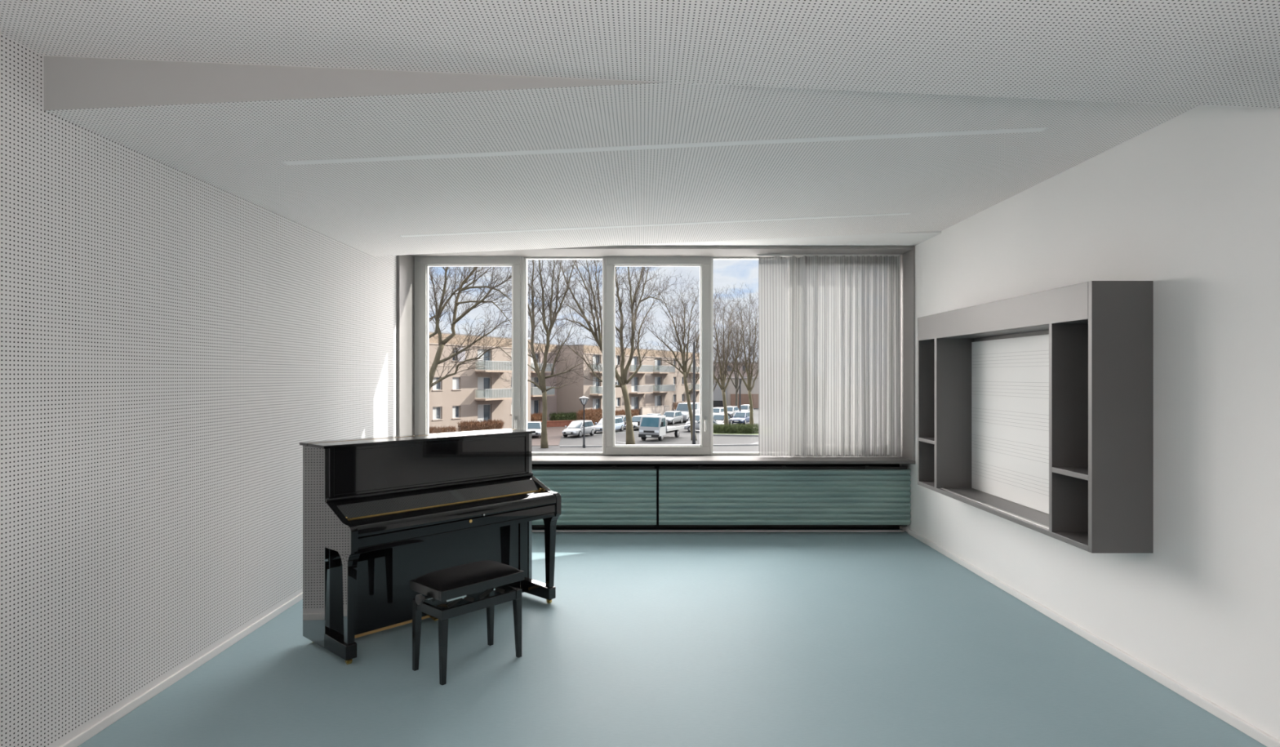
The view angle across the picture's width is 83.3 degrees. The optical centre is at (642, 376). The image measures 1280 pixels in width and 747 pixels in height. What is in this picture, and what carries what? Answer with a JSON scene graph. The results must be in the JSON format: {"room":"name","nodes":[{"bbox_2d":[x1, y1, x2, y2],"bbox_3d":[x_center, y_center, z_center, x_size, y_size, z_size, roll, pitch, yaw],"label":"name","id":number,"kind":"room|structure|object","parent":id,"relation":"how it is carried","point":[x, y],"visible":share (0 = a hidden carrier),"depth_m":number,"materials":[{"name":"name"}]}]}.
{"room":"music room","nodes":[
{"label":"music room","id":0,"kind":"room"},
{"bbox_2d":[0,32,396,746],"bbox_3d":[-2.630,-0.075,2.627,0.200,3.450,10.853,0,0,0],"label":"wall","id":1,"kind":"structure","parent":0,"point":[171,340],"depth_m":3.62,"materials":[{"name":"white paint"}]},
{"bbox_2d":[59,591,302,746],"bbox_3d":[-2.523,1.627,2.399,0.014,0.045,9.997,0,0,0],"label":"baseboard","id":2,"kind":"structure","parent":1,"relation":"attached to","point":[134,704],"depth_m":3.84,"materials":[{"name":"white"}]},
{"bbox_2d":[532,529,904,531],"bbox_3d":[0.130,1.642,7.643,5.292,0.016,0.020,0,0,0],"label":"trim","id":3,"kind":"structure","parent":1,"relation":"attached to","point":[532,530],"depth_m":7.63,"materials":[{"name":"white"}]},
{"bbox_2d":[0,0,1279,256],"bbox_3d":[0.135,-1.436,2.414,5.330,0.628,10.027,0,0,0],"label":"ceiling","id":4,"kind":"structure","parent":0,"point":[220,94],"depth_m":3.10,"materials":[{"name":"grey paint"}]},
{"bbox_2d":[399,212,911,237],"bbox_3d":[0.105,-1.249,5.902,4.179,0.208,0.068,0,0,0],"label":"ceiling light","id":5,"kind":"object","parent":4,"relation":"attached to","point":[892,214],"visible":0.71,"depth_m":5.89,"materials":[{"name":"white"}]},
{"bbox_2d":[281,127,1048,165],"bbox_3d":[0.120,-1.250,3.885,4.109,0.205,0.068,0,0,0],"label":"ceiling light","id":6,"kind":"object","parent":4,"relation":"attached to","point":[1035,129],"visible":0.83,"depth_m":3.88,"materials":[{"name":"white"}]},
{"bbox_2d":[77,528,1266,746],"bbox_3d":[0.135,1.775,2.627,5.730,0.250,10.853,0,0,0],"label":"floor","id":7,"kind":"structure","parent":0,"point":[645,638],"depth_m":4.00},
{"bbox_2d":[299,428,560,664],"bbox_3d":[-1.353,1.029,4.837,0.658,1.242,1.592,0,0,42],"label":"upright piano","id":8,"kind":"object","parent":7,"relation":"on","point":[381,514],"visible":0.8,"depth_m":4.59,"materials":[{"name":"black paint"}]},
{"bbox_2d":[409,560,524,684],"bbox_3d":[-1.003,1.376,4.141,0.325,0.548,0.649,0,0,42],"label":"piano bench","id":9,"kind":"object","parent":7,"relation":"on","point":[453,583],"visible":1,"depth_m":4.03,"materials":[{"name":"black wood"}]},
{"bbox_2d":[414,560,519,591],"bbox_3d":[-1.003,1.127,4.141,0.305,0.050,0.535,0,0,42],"label":"cushion","id":10,"kind":"object","parent":9,"relation":"on","point":[474,575],"depth_m":4.04,"materials":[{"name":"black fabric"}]},
{"bbox_2d":[902,105,1279,740],"bbox_3d":[2.900,-0.075,2.627,0.200,3.450,10.853,0,0,0],"label":"wall","id":11,"kind":"structure","parent":0,"point":[1188,205],"depth_m":3.73,"materials":[{"name":"paint"}]},
{"bbox_2d":[917,280,1153,552],"bbox_3d":[2.631,0.224,5.201,0.337,1.493,2.508,0,0,0],"label":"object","id":12,"kind":"object","parent":11,"relation":"attached to","point":[1100,333],"visible":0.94,"depth_m":4.33,"materials":[{"name":"grey wood"}]},
{"bbox_2d":[918,437,934,444],"bbox_3d":[2.626,0.562,6.253,0.325,0.030,0.344,0,0,0],"label":"shelf","id":13,"kind":"object","parent":12,"relation":"attached to","point":[921,440],"depth_m":6.31,"materials":[{"name":"grey wood"}]},
{"bbox_2d":[971,333,1048,514],"bbox_3d":[2.767,0.326,5.199,0.023,1.221,1.664,0,0,0],"label":"roller shutter","id":14,"kind":"object","parent":12,"relation":"in","point":[1010,376],"visible":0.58,"depth_m":5.39,"materials":[{"name":"white plastic"}]},
{"bbox_2d":[1052,466,1088,479],"bbox_3d":[2.626,0.562,4.158,0.325,0.030,0.352,0,0,0],"label":"shelf","id":15,"kind":"object","parent":12,"relation":"attached to","point":[1082,473],"depth_m":4.20,"materials":[{"name":"grey wood"}]},
{"bbox_2d":[907,528,1279,746],"bbox_3d":[2.789,1.625,2.479,0.022,0.050,10.157,0,0,0],"label":"baseboard","id":16,"kind":"structure","parent":11,"relation":"attached to","point":[1246,727],"depth_m":4.12,"materials":[{"name":"white"}]},
{"bbox_3d":[0.135,-0.075,7.740,5.330,3.450,0.626,0,0,0],"label":"wall","id":17,"kind":"structure","parent":0,"visible":0},
{"bbox_2d":[396,254,414,435],"bbox_3d":[-2.514,-0.234,7.680,0.032,2.203,0.566,0,0,0],"label":"trim","id":18,"kind":"structure","parent":17,"relation":"attached to","point":[405,263],"depth_m":7.58,"materials":[{"name":"grey paint"}]},
{"bbox_2d":[414,256,711,454],"bbox_3d":[0.150,-0.227,7.925,5.438,2.189,0.216,0,0,0],"label":"window","id":19,"kind":"structure","parent":17,"relation":"in","point":[703,262],"depth_m":7.87,"materials":[{"name":"grey paint"}]},
{"bbox_2d":[418,256,520,434],"bbox_3d":[-1.894,-0.230,7.883,1.117,2.182,0.131,0,0,0],"label":"window","id":20,"kind":"structure","parent":19,"relation":"attached to","point":[424,262],"depth_m":7.87,"materials":[{"name":"grey paint"}]},
{"bbox_2d":[524,257,603,454],"bbox_3d":[-0.865,-0.230,7.943,0.869,2.182,0.080,0,0,0],"label":"window","id":21,"kind":"structure","parent":19,"relation":"attached to","point":[526,259],"depth_m":7.90,"materials":[{"name":"white"}]},
{"bbox_2d":[711,257,788,454],"bbox_3d":[1.186,-0.230,7.943,0.869,2.182,0.080,0,0,0],"label":"window","id":22,"kind":"structure","parent":19,"relation":"attached to","point":[712,258],"depth_m":7.90,"materials":[{"name":"white metal"}]},
{"bbox_2d":[411,246,913,257],"bbox_3d":[0.143,-1.321,7.680,5.282,0.028,0.566,0,0,0],"label":"trim","id":23,"kind":"structure","parent":17,"relation":"attached to","point":[588,251],"depth_m":7.57,"materials":[{"name":"grey paint"}]},
{"bbox_2d":[532,463,899,528],"bbox_3d":[0.120,1.275,7.773,5.300,0.750,0.020,0,0,0],"label":"trim","id":24,"kind":"structure","parent":17,"relation":"attached to","point":[656,465],"depth_m":7.76,"materials":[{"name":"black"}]},
{"bbox_2d":[532,454,915,463],"bbox_3d":[0.135,0.884,7.684,5.330,0.032,0.598,0,0,0],"label":"window sill","id":25,"kind":"structure","parent":17,"relation":"attached to","point":[536,459],"depth_m":7.45,"materials":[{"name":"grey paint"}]},
{"bbox_2d":[532,465,656,526],"bbox_3d":[-1.183,1.259,7.547,2.654,0.633,0.082,0,0,0],"label":"corrugated panel","id":26,"kind":"object","parent":25,"relation":"attached to","point":[614,495],"visible":0.38,"depth_m":7.51,"materials":[{"name":"teal metal"}]},
{"bbox_2d":[658,465,911,526],"bbox_3d":[1.482,1.259,7.547,2.628,0.633,0.082,0,0,0],"label":"corrugated panel","id":27,"kind":"object","parent":25,"relation":"attached to","point":[700,495],"visible":1,"depth_m":7.51,"materials":[{"name":"teal metal"}]},
{"bbox_2d":[756,254,901,457],"bbox_3d":[1.998,-0.223,7.729,1.541,2.169,0.102,0,0,0],"label":"curtain","id":28,"kind":"object","parent":17,"relation":"hanging from","point":[829,383],"visible":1,"depth_m":7.75,"materials":[{"name":"fabric"}]},
{"bbox_2d":[900,246,915,460],"bbox_3d":[2.792,-0.234,7.680,0.016,2.203,0.566,0,0,0],"label":"trim","id":29,"kind":"structure","parent":17,"relation":"attached to","point":[907,259],"depth_m":7.57,"materials":[{"name":"grey paint"}]},
{"label":"outside","id":30,"kind":"structure","parent":0,"visible":0},
{"bbox_2d":[532,408,758,447],"bbox_3d":[30.000,6.000,214.750,380.000,0.300,410.500,0,0,0],"label":"ground","id":31,"kind":"structure","parent":30,"point":[684,438],"depth_m":66.37,"materials":[{"name":"grey asphalt"}]},
{"bbox_2d":[428,331,530,431],"bbox_3d":[-23.829,0.840,70.441,12.400,10.020,29.600,0,0,28],"label":"apartment building","id":32,"kind":"structure","parent":31,"relation":"on","point":[457,397],"depth_m":72.72,"materials":[{"name":"beige paint"}]},
{"bbox_2d":[432,407,435,418],"bbox_3d":[-19.798,3.500,68.151,0.007,1.060,0.505,0,0,28],"label":"curtain","id":33,"kind":"object","parent":32,"relation":"hanging from","point":[433,408],"depth_m":68.20,"materials":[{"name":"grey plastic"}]},
{"bbox_2d":[452,406,454,417],"bbox_3d":[-18.564,3.500,70.468,0.007,1.060,0.455,0,0,28],"label":"curtain","id":34,"kind":"object","parent":32,"relation":"hanging from","point":[453,407],"depth_m":70.51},
{"bbox_2d":[452,377,459,389],"bbox_3d":[-18.429,0.700,70.710,0.060,1.200,1.150,0,0,28],"label":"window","id":35,"kind":"structure","parent":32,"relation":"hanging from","point":[455,380],"depth_m":70.77,"materials":[{"name":"grey plastic"}]},
{"bbox_2d":[457,347,465,361],"bbox_3d":[-17.897,-2.135,71.093,0.040,1.370,1.075,0,0,28],"label":"window","id":36,"kind":"structure","parent":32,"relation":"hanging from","point":[462,358],"depth_m":71.08,"materials":[{"name":"grey"}]},
{"bbox_2d":[477,349,483,368],"bbox_3d":[-16.726,-1.725,73.922,0.007,2.010,0.980,0,0,28],"label":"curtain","id":37,"kind":"object","parent":32,"relation":"hanging from","point":[478,352],"depth_m":74.01,"materials":[{"name":"fabric"}]},
{"bbox_2d":[477,377,483,397],"bbox_3d":[-16.726,1.165,73.922,0.007,1.990,0.980,0,0,28],"label":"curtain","id":38,"kind":"object","parent":32,"relation":"hanging from","point":[480,380],"depth_m":74.01,"materials":[{"name":"fabric"}]},
{"bbox_2d":[477,404,483,422],"bbox_3d":[-16.726,4.000,73.922,0.007,2.060,0.980,0,0,28],"label":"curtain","id":39,"kind":"object","parent":32,"relation":"hanging from","point":[480,407],"depth_m":74.01,"materials":[{"name":"plastic"}]},
{"bbox_2d":[530,412,547,421],"bbox_3d":[-12.329,5.004,84.306,2.628,1.722,3.122,0,0,0],"label":"hedge","id":40,"kind":"object","parent":31,"relation":"on","point":[535,417],"visible":0.44,"depth_m":83.64,"materials":[{"name":"brown plant"}]},
{"bbox_2d":[530,342,557,421],"bbox_3d":[-16.210,0.890,89.280,9.350,9.920,10.980,0,0,28],"label":"apartment building","id":41,"kind":"structure","parent":31,"relation":"on","point":[536,405],"depth_m":89.07,"materials":[{"name":"beige paint"}]},
{"bbox_2d":[530,353,533,370],"bbox_3d":[-13.538,-1.725,87.575,0.007,2.010,0.880,0,0,28],"label":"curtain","id":42,"kind":"object","parent":41,"relation":"hanging from","point":[531,359],"depth_m":87.65,"materials":[{"name":"fabric"}]},
{"bbox_2d":[530,377,533,394],"bbox_3d":[-13.538,1.165,87.575,0.007,1.990,0.880,0,0,28],"label":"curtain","id":43,"kind":"object","parent":41,"relation":"hanging from","point":[531,384],"depth_m":87.65,"materials":[{"name":"fabric"}]},
{"bbox_2d":[530,400,533,415],"bbox_3d":[-13.538,4.000,87.575,0.007,2.060,0.880,0,0,28],"label":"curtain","id":44,"kind":"object","parent":41,"relation":"hanging from","point":[531,402],"depth_m":87.65,"materials":[{"name":"fabric"}]},
{"bbox_2d":[532,426,567,445],"bbox_3d":[-17.284,5.845,70.547,20.394,0.050,25.168,0,0,0],"label":"path","id":45,"kind":"structure","parent":31,"relation":"on","point":[554,434],"depth_m":68.68,"materials":[{"name":"grey concrete"}]},
{"bbox_2d":[428,424,457,433],"bbox_3d":[-18.431,5.121,65.419,1.627,1.482,3.518,0,0,44],"label":"hedge","id":46,"kind":"object","parent":45,"relation":"on","point":[432,429],"visible":0.33,"depth_m":65.34,"materials":[{"name":"brown plant"}]},
{"bbox_2d":[457,417,504,431],"bbox_3d":[-15.322,4.925,68.378,4.646,1.882,1.960,0,0,-34],"label":"hedge","id":47,"kind":"object","parent":45,"relation":"on","point":[491,424],"visible":0.6,"depth_m":67.91,"materials":[{"name":"brown plant"}]},
{"bbox_2d":[428,261,542,394],"bbox_3d":[-14.228,-4.022,59.308,11.990,20.205,8.007,0,0,-12],"label":"bare tree","id":48,"kind":"object","parent":45,"relation":"on","point":[437,361],"visible":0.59,"depth_m":59.80,"materials":[{"name":"brown plant"}]},
{"bbox_2d":[527,421,542,437],"bbox_3d":[-10.478,5.123,69.419,2.000,1.446,4.250,0,0,-5],"label":"car","id":49,"kind":"object","parent":45,"relation":"on","point":[535,426],"visible":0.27,"depth_m":68.65,"materials":[{"name":"grey paint"}]},
{"bbox_2d":[541,420,573,426],"bbox_3d":[-9.980,5.505,83.146,4.233,0.690,2.531,0,0,0],"label":"wall","id":50,"kind":"structure","parent":31,"relation":"on","point":[554,423],"depth_m":83.15,"materials":[{"name":"red brick"}]},
{"bbox_2d":[548,411,578,421],"bbox_3d":[-9.560,5.032,87.796,3.938,1.664,3.649,0,0,0],"label":"hedge","id":51,"kind":"object","parent":31,"relation":"on","point":[571,415],"visible":0.64,"depth_m":87.24,"materials":[{"name":"green plant"}]},
{"bbox_2d":[561,420,595,437],"bbox_3d":[-6.244,5.108,70.191,1.990,1.476,4.100,0,0,24],"label":"car","id":52,"kind":"object","parent":31,"relation":"on","point":[575,427],"visible":1,"depth_m":69.49,"materials":[{"name":"grey paint"}]},
{"bbox_2d":[575,407,602,424],"bbox_3d":[-6.056,4.792,86.604,3.844,2.148,5.685,0,0,0],"label":"hedge","id":53,"kind":"object","parent":31,"relation":"on","point":[595,415],"visible":0.69,"depth_m":85.67,"materials":[{"name":"brown plant"}]},
{"bbox_2d":[594,417,624,432],"bbox_3d":[-3.625,5.098,75.205,2.040,1.496,4.750,0,0,24],"label":"car","id":54,"kind":"object","parent":31,"relation":"on","point":[619,423],"visible":0.36,"depth_m":75.21,"materials":[{"name":"white paint"}]},
{"bbox_2d":[614,414,626,426],"bbox_3d":[-2.522,5.108,79.966,1.990,1.476,4.050,0,0,24],"label":"car","id":55,"kind":"object","parent":31,"relation":"on","point":[623,416],"visible":0.11,"depth_m":79.50,"materials":[{"name":"white paint"}]},
{"bbox_2d":[614,408,639,417],"bbox_3d":[-2.263,5.090,97.246,3.952,1.553,6.764,0,0,0],"label":"hedge","id":56,"kind":"object","parent":31,"relation":"on","point":[633,412],"visible":0.41,"depth_m":97.90,"materials":[{"name":"brown plant"}]},
{"bbox_2d":[556,344,699,417],"bbox_3d":[-2.893,0.940,108.842,12.350,9.820,37.600,0,0,28],"label":"apartment building","id":57,"kind":"structure","parent":31,"relation":"on","point":[664,385],"depth_m":100.74,"materials":[{"name":"beige concrete"}]},
{"bbox_2d":[592,355,595,369],"bbox_3d":[-6.317,-1.725,92.493,0.007,2.010,0.880,0,0,28],"label":"curtain","id":58,"kind":"object","parent":57,"relation":"hanging from","point":[593,356],"depth_m":92.58,"materials":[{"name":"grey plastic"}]},
{"bbox_2d":[592,377,595,392],"bbox_3d":[-6.317,1.165,92.493,0.007,1.990,0.880,0,0,28],"label":"curtain","id":59,"kind":"object","parent":57,"relation":"hanging from","point":[593,382],"depth_m":92.58,"materials":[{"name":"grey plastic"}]},
{"bbox_2d":[592,399,595,408],"bbox_3d":[-6.317,4.000,92.493,0.007,2.060,0.880,0,0,28],"label":"curtain","id":60,"kind":"object","parent":57,"relation":"hanging from","point":[593,400],"depth_m":92.58,"materials":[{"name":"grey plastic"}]},
{"bbox_2d":[631,356,634,371],"bbox_3d":[-1.489,-1.725,101.564,0.007,2.010,1.030,0,0,28],"label":"curtain","id":61,"kind":"object","parent":57,"relation":"hanging from","point":[633,360],"depth_m":101.80,"materials":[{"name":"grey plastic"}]},
{"bbox_2d":[631,377,634,391],"bbox_3d":[-1.489,1.165,101.564,0.007,1.990,1.030,0,0,28],"label":"curtain","id":62,"kind":"object","parent":57,"relation":"hanging from","point":[633,379],"depth_m":101.80,"materials":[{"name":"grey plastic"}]},
{"bbox_2d":[631,396,634,409],"bbox_3d":[-1.489,4.000,101.564,0.007,2.060,1.030,0,0,28],"label":"curtain","id":63,"kind":"object","parent":57,"relation":"hanging from","point":[633,397],"depth_m":101.80,"materials":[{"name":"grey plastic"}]},
{"bbox_2d":[654,357,657,370],"bbox_3d":[1.906,-1.725,107.941,0.007,2.010,1.080,0,0,28],"label":"curtain","id":64,"kind":"object","parent":57,"relation":"hanging from","point":[655,362],"depth_m":108.10,"materials":[{"name":"fabric"}]},
{"bbox_2d":[654,377,657,390],"bbox_3d":[1.906,1.165,107.941,0.007,1.990,1.080,0,0,28],"label":"curtain","id":65,"kind":"object","parent":57,"relation":"hanging from","point":[655,378],"depth_m":108.10,"materials":[{"name":"fabric"}]},
{"bbox_2d":[654,395,657,405],"bbox_3d":[1.906,4.000,107.941,0.007,2.060,1.080,0,0,28],"label":"curtain","id":66,"kind":"object","parent":57,"relation":"hanging from","point":[655,397],"depth_m":108.10,"materials":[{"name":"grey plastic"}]},
{"bbox_2d":[625,414,643,428],"bbox_3d":[-0.370,5.098,78.966,2.020,1.496,4.350,0,0,24],"label":"car","id":67,"kind":"object","parent":31,"relation":"on","point":[635,419],"visible":0.37,"depth_m":78.07,"materials":[{"name":"grey paint"}]},
{"bbox_2d":[532,444,758,452],"bbox_3d":[-4.440,5.835,55.741,32.949,0.050,11.197,0,0,0],"label":"path","id":68,"kind":"structure","parent":31,"relation":"on","point":[716,448],"depth_m":57.10,"materials":[{"name":"grey concrete"}]},
{"bbox_2d":[494,259,602,448],"bbox_3d":[-7.679,-3.830,57.596,9.778,19.501,5.961,0,0,0],"label":"bare tree","id":69,"kind":"object","parent":68,"relation":"on","point":[541,376],"visible":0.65,"depth_m":58.22,"materials":[{"name":"brown plant"}]},
{"bbox_2d":[578,395,588,448],"bbox_3d":[-4.767,3.735,58.500,0.840,4.230,0.840,0,0,0],"label":"street lamp","id":70,"kind":"object","parent":68,"relation":"on","point":[584,399],"visible":0.97,"depth_m":58.42,"materials":[{"name":"black metal"}]},
{"bbox_2d":[536,259,681,444],"bbox_3d":[-2.787,-3.749,60.330,13.292,19.355,7.345,0,0,0],"label":"bare tree","id":71,"kind":"object","parent":68,"relation":"on","point":[622,380],"visible":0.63,"depth_m":60.54,"materials":[{"name":"brown plant"}]},
{"bbox_2d":[692,342,695,444],"bbox_3d":[4.290,1.500,60.171,0.300,8.700,0.300,0,0,0],"label":"lamp pole","id":72,"kind":"object","parent":68,"relation":"on","point":[694,361],"visible":0.85,"depth_m":60.08,"materials":[{"name":"black metal"}]},
{"bbox_2d":[646,413,661,415],"bbox_3d":[1.158,5.108,83.673,2.020,1.476,4.350,0,0,24],"label":"car","id":73,"kind":"object","parent":31,"relation":"on","point":[650,414],"visible":0.04,"depth_m":83.49,"materials":[{"name":"grey paint"}]},
{"bbox_2d":[640,404,669,415],"bbox_3d":[1.889,5.140,106.305,4.495,1.420,7.343,0,0,0],"label":"wall","id":74,"kind":"structure","parent":31,"relation":"on","point":[661,410],"depth_m":106.11,"materials":[{"name":"beige"}]},
{"bbox_2d":[560,434,758,447],"bbox_3d":[3.238,5.770,65.009,20.057,0.160,12.174,0,0,0],"label":"kerb","id":75,"kind":"object","parent":31,"relation":"on","point":[747,435],"visible":0.36,"depth_m":60.28,"materials":[{"name":"grey concrete"}]},
{"bbox_2d":[637,415,684,440],"bbox_3d":[1.787,4.723,67.510,2.500,2.246,6.335,0,0,24],"label":"flatbed truck","id":76,"kind":"object","parent":31,"relation":"on","point":[650,426],"visible":1,"depth_m":64.99,"materials":[{"name":"grey paint"}]},
{"bbox_2d":[662,410,683,424],"bbox_3d":[3.432,5.088,88.354,2.040,1.516,4.450,0,0,24],"label":"car","id":77,"kind":"object","parent":31,"relation":"on","point":[672,416],"visible":0.72,"depth_m":87.89,"materials":[{"name":"grey paint"}]},
{"bbox_2d":[623,267,726,439],"bbox_3d":[3.108,-1.981,65.669,10.095,15.808,5.407,0,0,-16],"label":"bare tree","id":78,"kind":"object","parent":31,"relation":"on","point":[684,367],"visible":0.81,"depth_m":65.69,"materials":[{"name":"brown plant"}]},
{"bbox_2d":[672,400,697,409],"bbox_3d":[6.349,4.852,116.097,5.289,2.037,7.168,0,0,0],"label":"hedge","id":79,"kind":"object","parent":31,"relation":"on","point":[675,405],"visible":0.17,"depth_m":113.37,"materials":[{"name":"brown plant"}]},
{"bbox_2d":[674,402,699,421],"bbox_3d":[5.674,4.648,92.903,2.240,2.396,5.250,0,0,24],"label":"van","id":80,"kind":"object","parent":31,"relation":"on","point":[682,407],"visible":0.5,"depth_m":91.73,"materials":[{"name":"grey paint"}]},
{"bbox_2d":[685,413,699,424],"bbox_3d":[6.302,5.108,82.043,2.020,1.476,4.350,0,0,24],"label":"car","id":81,"kind":"object","parent":31,"relation":"on","point":[697,415],"visible":0.24,"depth_m":81.20,"materials":[{"name":"grey paint"}]},
{"bbox_2d":[684,417,724,431],"bbox_3d":[6.474,5.108,76.122,4.350,1.476,2.020,0,0,8],"label":"car","id":82,"kind":"object","parent":31,"relation":"on","point":[697,423],"visible":0.36,"depth_m":75.43,"materials":[{"name":"grey paint"}]},
{"bbox_2d":[688,306,737,391],"bbox_3d":[10.824,-2.525,111.980,8.504,16.854,7.166,0,0,0],"label":"bare tree","id":83,"kind":"object","parent":31,"relation":"on","point":[721,307],"visible":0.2,"depth_m":112.22,"materials":[{"name":"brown plant"}]},
{"bbox_2d":[713,407,724,414],"bbox_3d":[10.222,5.108,99.487,2.000,1.476,4.250,0,0,24],"label":"car","id":84,"kind":"object","parent":31,"relation":"on","point":[716,410],"visible":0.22,"depth_m":98.86,"materials":[{"name":"grey paint"}]},
{"bbox_2d":[713,413,732,424],"bbox_3d":[8.925,5.123,83.122,2.040,1.446,4.550,0,0,24],"label":"car","id":85,"kind":"object","parent":31,"relation":"on","point":[718,417],"visible":0.28,"depth_m":82.60,"materials":[{"name":"white paint"}]},
{"bbox_2d":[726,405,738,417],"bbox_3d":[12.559,5.108,103.565,2.000,1.476,4.250,0,0,24],"label":"car","id":86,"kind":"object","parent":31,"relation":"on","point":[731,410],"visible":0.46,"depth_m":102.77,"materials":[{"name":"grey paint"}]},
{"bbox_2d":[713,431,758,434],"bbox_3d":[10.801,5.825,76.666,8.572,0.050,12.932,0,0,0],"label":"lawn","id":87,"kind":"structure","parent":31,"relation":"on","point":[713,432],"depth_m":72.33,"materials":[{"name":"green plant"}]},
{"bbox_2d":[687,285,757,425],"bbox_3d":[8.201,-1.997,75.066,6.551,15.813,6.856,0,0,-26],"label":"bare tree","id":88,"kind":"object","parent":87,"relation":"on","point":[722,376],"visible":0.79,"depth_m":74.86,"materials":[{"name":"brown plant"}]},
{"bbox_2d":[713,422,758,433],"bbox_3d":[9.535,5.280,73.916,5.338,1.169,3.095,0,0,11],"label":"hedge","id":89,"kind":"object","parent":87,"relation":"on","point":[731,428],"visible":0.88,"depth_m":73.04,"materials":[{"name":"green plant"}]},
{"bbox_2d":[715,282,758,425],"bbox_3d":[11.564,-2.291,79.598,7.539,16.416,5.896,0,0,0],"label":"bare tree","id":90,"kind":"object","parent":87,"relation":"on","point":[748,371],"visible":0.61,"depth_m":79.61,"materials":[{"name":"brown plant"}]},
{"bbox_2d":[713,377,758,408],"bbox_3d":[21.957,3.050,138.582,23.900,5.600,14.650,0,0,0],"label":"warehouse","id":91,"kind":"structure","parent":31,"relation":"on","point":[730,392],"depth_m":131.42,"materials":[{"name":"beige metal"}]},
{"bbox_2d":[713,361,758,377],"bbox_3d":[25.645,1.200,179.193,30.400,9.300,10.400,0,0,0],"label":"apartment building","id":92,"kind":"structure","parent":31,"relation":"on","point":[741,367],"depth_m":174.19,"materials":[{"name":"grey"}]},
{"bbox_2d":[715,298,758,406],"bbox_3d":[15.394,-3.325,117.403,8.835,18.491,7.867,0,0,0],"label":"bare tree","id":93,"kind":"object","parent":31,"relation":"on","point":[736,378],"visible":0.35,"depth_m":117.17,"materials":[{"name":"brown plant"}]},
{"bbox_2d":[730,411,749,424],"bbox_3d":[12.021,5.098,87.741,2.020,1.496,4.350,0,0,24],"label":"car","id":94,"kind":"object","parent":31,"relation":"on","point":[739,416],"visible":0.68,"depth_m":86.82,"materials":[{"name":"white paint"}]},
{"bbox_2d":[738,376,746,411],"bbox_3d":[12.801,2.920,90.257,1.500,5.860,0.300,0,0,0],"label":"lamp pole","id":95,"kind":"object","parent":31,"relation":"on","point":[740,397],"visible":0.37,"depth_m":90.19,"materials":[{"name":"black metal"}]},
{"bbox_2d":[741,404,753,411],"bbox_3d":[15.375,5.098,108.548,2.020,1.496,4.350,0,0,24],"label":"car","id":96,"kind":"object","parent":31,"relation":"on","point":[744,407],"visible":0.34,"depth_m":107.84,"materials":[{"name":"grey paint"}]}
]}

